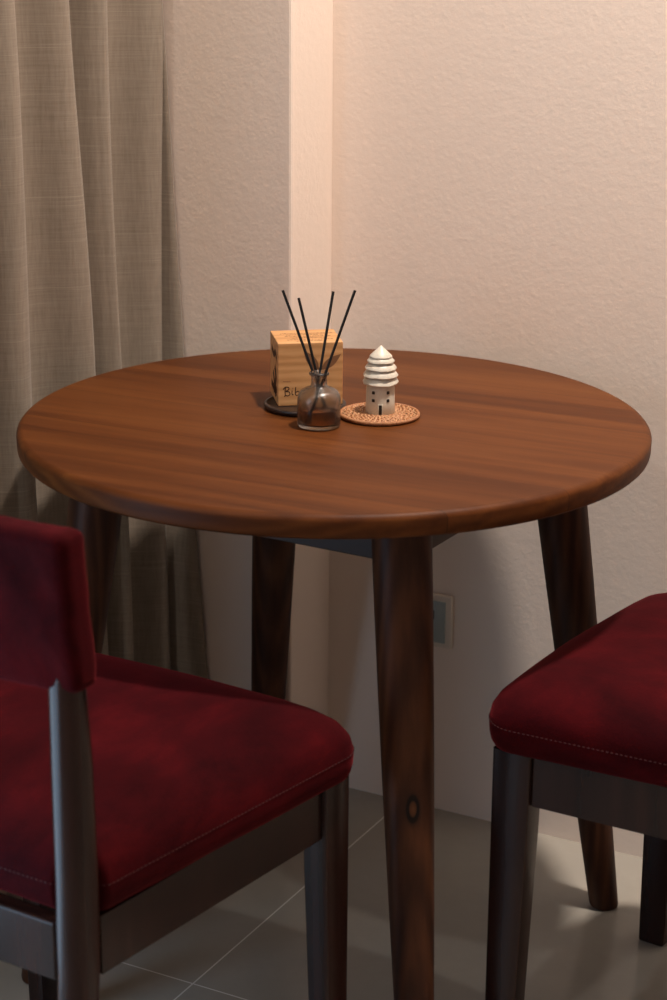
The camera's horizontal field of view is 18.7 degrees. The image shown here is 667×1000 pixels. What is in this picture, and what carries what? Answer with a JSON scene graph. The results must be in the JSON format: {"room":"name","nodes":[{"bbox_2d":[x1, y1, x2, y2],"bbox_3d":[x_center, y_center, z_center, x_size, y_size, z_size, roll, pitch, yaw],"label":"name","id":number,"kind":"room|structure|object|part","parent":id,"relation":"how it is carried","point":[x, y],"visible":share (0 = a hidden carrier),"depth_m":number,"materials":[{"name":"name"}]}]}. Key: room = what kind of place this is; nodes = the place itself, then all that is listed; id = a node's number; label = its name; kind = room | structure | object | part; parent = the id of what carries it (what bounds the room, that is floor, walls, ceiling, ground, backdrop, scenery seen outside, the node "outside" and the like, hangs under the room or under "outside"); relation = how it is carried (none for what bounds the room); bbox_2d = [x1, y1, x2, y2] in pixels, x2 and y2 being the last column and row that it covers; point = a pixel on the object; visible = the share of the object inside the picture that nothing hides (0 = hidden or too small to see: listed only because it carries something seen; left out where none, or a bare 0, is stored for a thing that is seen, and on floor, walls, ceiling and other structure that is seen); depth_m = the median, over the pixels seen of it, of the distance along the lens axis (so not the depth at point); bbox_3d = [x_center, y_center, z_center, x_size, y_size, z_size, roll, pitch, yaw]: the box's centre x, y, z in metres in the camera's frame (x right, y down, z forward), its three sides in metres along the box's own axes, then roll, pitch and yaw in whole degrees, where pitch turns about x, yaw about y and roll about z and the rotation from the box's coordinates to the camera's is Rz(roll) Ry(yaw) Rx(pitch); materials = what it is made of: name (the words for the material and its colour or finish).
{"room":"dining room","nodes":[
{"label":"dining room","id":0,"kind":"room"},
{"bbox_2d":[162,0,332,715],"bbox_3d":[-0.155,-1.004,2.865,0.301,3.050,0.142,10,20,27],"label":"wall","id":1,"kind":"structure","parent":0,"point":[250,81],"depth_m":2.96,"materials":[{"name":"paint"}]},
{"bbox_2d":[0,788,666,999],"bbox_3d":[0.223,1.219,1.062,3.485,0.100,4.184,10,20,27],"label":"floor","id":2,"kind":"structure","parent":0,"point":[251,944],"depth_m":2.83,"materials":[{"name":"tile"}]},
{"bbox_2d":[0,515,353,999],"bbox_3d":[-0.298,0.351,2.212,0.483,0.856,0.525,11,20,30],"label":"dining chair","id":3,"kind":"object","parent":2,"relation":"on","point":[137,798],"visible":1,"depth_m":2.06,"materials":[{"name":"red fabric"}]},
{"bbox_3d":[-0.401,0.410,2.056,0.323,0.064,0.022,11,20,30],"label":"seat rail","id":4,"kind":"part","parent":3,"relation":"part of","materials":[{"name":"brown wood"}]},
{"bbox_3d":[-0.369,0.457,2.547,0.032,0.452,0.050,11,20,30],"label":"leg","id":5,"kind":"part","parent":3,"relation":"part of","materials":[{"name":"brown wood"}]},
{"bbox_3d":[-0.404,0.072,1.939,0.411,0.160,0.056,11,20,30],"label":"backrest","id":6,"kind":"part","parent":3,"relation":"part of","materials":[{"name":"red fabric"}]},
{"bbox_3d":[-0.259,0.453,1.951,0.037,0.820,0.091,11,20,30],"label":"leg","id":7,"kind":"part","parent":3,"relation":"part of","materials":[{"name":"brown wood"}]},
{"bbox_3d":[-0.280,0.278,2.218,0.482,0.088,0.458,11,20,30],"label":"seat","id":8,"kind":"part","parent":3,"relation":"part of","materials":[{"name":"red fabric"}]},
{"bbox_3d":[-0.129,0.390,2.120,0.022,0.064,0.360,13,21,34],"label":"seat rail","id":9,"kind":"part","parent":3,"relation":"part of","materials":[{"name":"brown wood"}]},
{"bbox_3d":[-0.010,0.526,2.336,0.032,0.452,0.050,11,20,30],"label":"leg","id":10,"kind":"part","parent":3,"relation":"part of","materials":[{"name":"brown wood"}]},
{"bbox_2d":[16,348,651,999],"bbox_3d":[-0.002,0.254,2.703,0.826,0.750,0.826,0,18,0],"label":"dining table","id":11,"kind":"object","parent":2,"relation":"on","point":[191,442],"visible":0.8,"depth_m":2.43,"materials":[{"name":"brown wood"}]},
{"bbox_3d":[-0.336,0.292,2.624,0.162,0.722,0.069,-4,18,-12],"label":"leg","id":12,"kind":"part","parent":11,"relation":"part of","materials":[{"name":"brown wood"}]},
{"bbox_3d":[-0.089,0.167,3.026,0.069,0.722,0.162,-4,18,-12],"label":"leg","id":13,"kind":"part","parent":11,"relation":"part of","materials":[{"name":"brown wood"}]},
{"bbox_2d":[264,396,345,416],"bbox_3d":[-0.037,-0.124,2.642,0.107,0.008,0.107,0,18,0],"label":"coaster","id":14,"kind":"object","parent":11,"relation":"on","point":[270,404],"visible":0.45,"depth_m":2.62,"materials":[{"name":"black"}]},
{"bbox_2d":[270,329,342,405],"bbox_3d":[-0.036,-0.174,2.655,0.085,0.083,0.076,-2,18,-9],"label":"wooden box","id":15,"kind":"object","parent":14,"relation":"on","point":[290,369],"visible":0.8,"depth_m":2.62,"materials":[{"name":"brown wood"}]},
{"bbox_2d":[272,346,276,396],"bbox_3d":[-0.077,-0.168,2.648,0.001,0.065,0.052,-2,18,-9],"label":"print","id":16,"kind":"object","parent":15,"relation":"attached to","point":[274,386],"depth_m":2.64},
{"bbox_2d":[284,332,332,340],"bbox_3d":[-0.032,-0.212,2.639,0.070,0.001,0.047,-2,18,-9],"label":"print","id":17,"kind":"object","parent":15,"relation":"on","point":[288,336],"depth_m":2.64,"materials":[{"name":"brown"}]},
{"bbox_2d":[297,370,340,430],"bbox_3d":[-0.018,-0.127,2.545,0.054,0.070,0.054,0,18,0],"label":"bottle","id":18,"kind":"object","parent":11,"relation":"on","point":[318,404],"visible":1,"depth_m":2.53,"materials":[{"name":"clear glass"}]},
{"bbox_2d":[282,290,313,370],"bbox_3d":[-0.033,-0.181,2.545,0.067,0.163,0.003,6,18,17],"label":"reed","id":19,"kind":"object","parent":18,"relation":"in","point":[283,291],"visible":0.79,"depth_m":2.54,"materials":[{"name":"black wood"}]},
{"bbox_2d":[297,298,316,369],"bbox_3d":[-0.026,-0.178,2.551,0.043,0.153,0.004,7,19,20],"label":"reed","id":20,"kind":"object","parent":18,"relation":"in","point":[299,300],"visible":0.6,"depth_m":2.54,"materials":[{"name":"black wood"}]},
{"bbox_2d":[319,291,334,369],"bbox_3d":[-0.014,-0.179,2.544,0.004,0.160,0.053,11,20,30],"label":"reed","id":21,"kind":"object","parent":18,"relation":"in","point":[333,292],"visible":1,"depth_m":2.54,"materials":[{"name":"black wood"}]},
{"bbox_2d":[324,290,355,372],"bbox_3d":[-0.003,-0.178,2.529,0.065,0.167,0.003,-5,18,-18],"label":"reed","id":22,"kind":"object","parent":18,"relation":"in","point":[354,291],"visible":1,"depth_m":2.52,"materials":[{"name":"black wood"}]},
{"bbox_2d":[340,402,419,425],"bbox_3d":[0.059,-0.111,2.603,0.105,0.006,0.105,0,18,0],"label":"coaster","id":23,"kind":"object","parent":11,"relation":"on","point":[356,413],"visible":0.82,"depth_m":2.58,"materials":[{"name":"brown wicker"}]},
{"bbox_2d":[363,345,398,415],"bbox_3d":[0.060,-0.155,2.591,0.046,0.088,0.046,0,18,-2],"label":"house","id":24,"kind":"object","parent":23,"relation":"on","point":[380,380],"visible":1,"depth_m":2.58,"materials":[{"name":"white ceramic"}]},
{"bbox_3d":[0.060,-0.115,2.584,0.005,0.014,0.002,1,18,1],"label":"door","id":25,"kind":"part","parent":24,"relation":"part of","materials":[{"name":"black"}]},
{"bbox_3d":[0.085,0.369,2.389,0.069,0.722,0.162,-4,18,-12],"label":"leg","id":26,"kind":"part","parent":11,"relation":"part of","materials":[{"name":"brown wood"}]},
{"bbox_3d":[0.332,0.244,2.791,0.162,0.722,0.069,-4,18,-12],"label":"leg","id":27,"kind":"part","parent":11,"relation":"part of","materials":[{"name":"brown wood"}]},
{"bbox_2d":[485,593,666,999],"bbox_3d":[0.505,0.295,2.410,0.525,0.856,0.483,12,21,32],"label":"dining chair","id":28,"kind":"object","parent":2,"relation":"on","point":[581,733],"visible":1,"depth_m":2.33,"materials":[{"name":"red fabric"}]},
{"bbox_3d":[0.212,0.503,2.415,0.050,0.452,0.032,12,21,32],"label":"leg","id":29,"kind":"part","parent":28,"relation":"part of","materials":[{"name":"brown wood"}]},
{"bbox_3d":[0.478,0.224,2.407,0.458,0.088,0.482,12,21,32],"label":"seat","id":30,"kind":"part","parent":28,"relation":"part of","materials":[{"name":"red fabric"}]},
{"bbox_3d":[0.391,0.349,2.260,0.360,0.064,0.022,10,20,28],"label":"seat rail","id":31,"kind":"part","parent":28,"relation":"part of","materials":[{"name":"brown wood"}]},
{"bbox_3d":[0.451,0.399,2.749,0.050,0.452,0.032,12,21,32],"label":"leg","id":32,"kind":"part","parent":28,"relation":"part of","materials":[{"name":"brown wood"}]},
{"bbox_2d":[328,0,666,857],"bbox_3d":[1.247,-0.806,2.271,3.365,3.050,0.120,10,20,27],"label":"wall","id":33,"kind":"structure","parent":0,"point":[499,167],"depth_m":2.91,"materials":[{"name":"paint"}]},
{"bbox_2d":[433,593,453,648],"bbox_3d":[0.143,0.183,3.119,0.086,0.086,0.013,10,20,27],"label":"wall socket","id":34,"kind":"object","parent":33,"relation":"attached to","point":[443,605],"visible":0.37,"depth_m":3.10,"materials":[{"name":"beige plastic"}]},
{"bbox_3d":[-1.249,-0.532,1.342,0.120,3.050,4.184,10,20,27],"label":"wall","id":35,"kind":"structure","parent":0,"visible":0},
{"bbox_2d":[0,0,207,894],"bbox_3d":[-0.455,-0.591,2.527,0.124,2.438,0.918,10,20,27],"label":"curtain","id":36,"kind":"object","parent":35,"relation":"hanging from","point":[90,283],"visible":0.48,"depth_m":2.85,"materials":[{"name":"fabric"}]}
]}

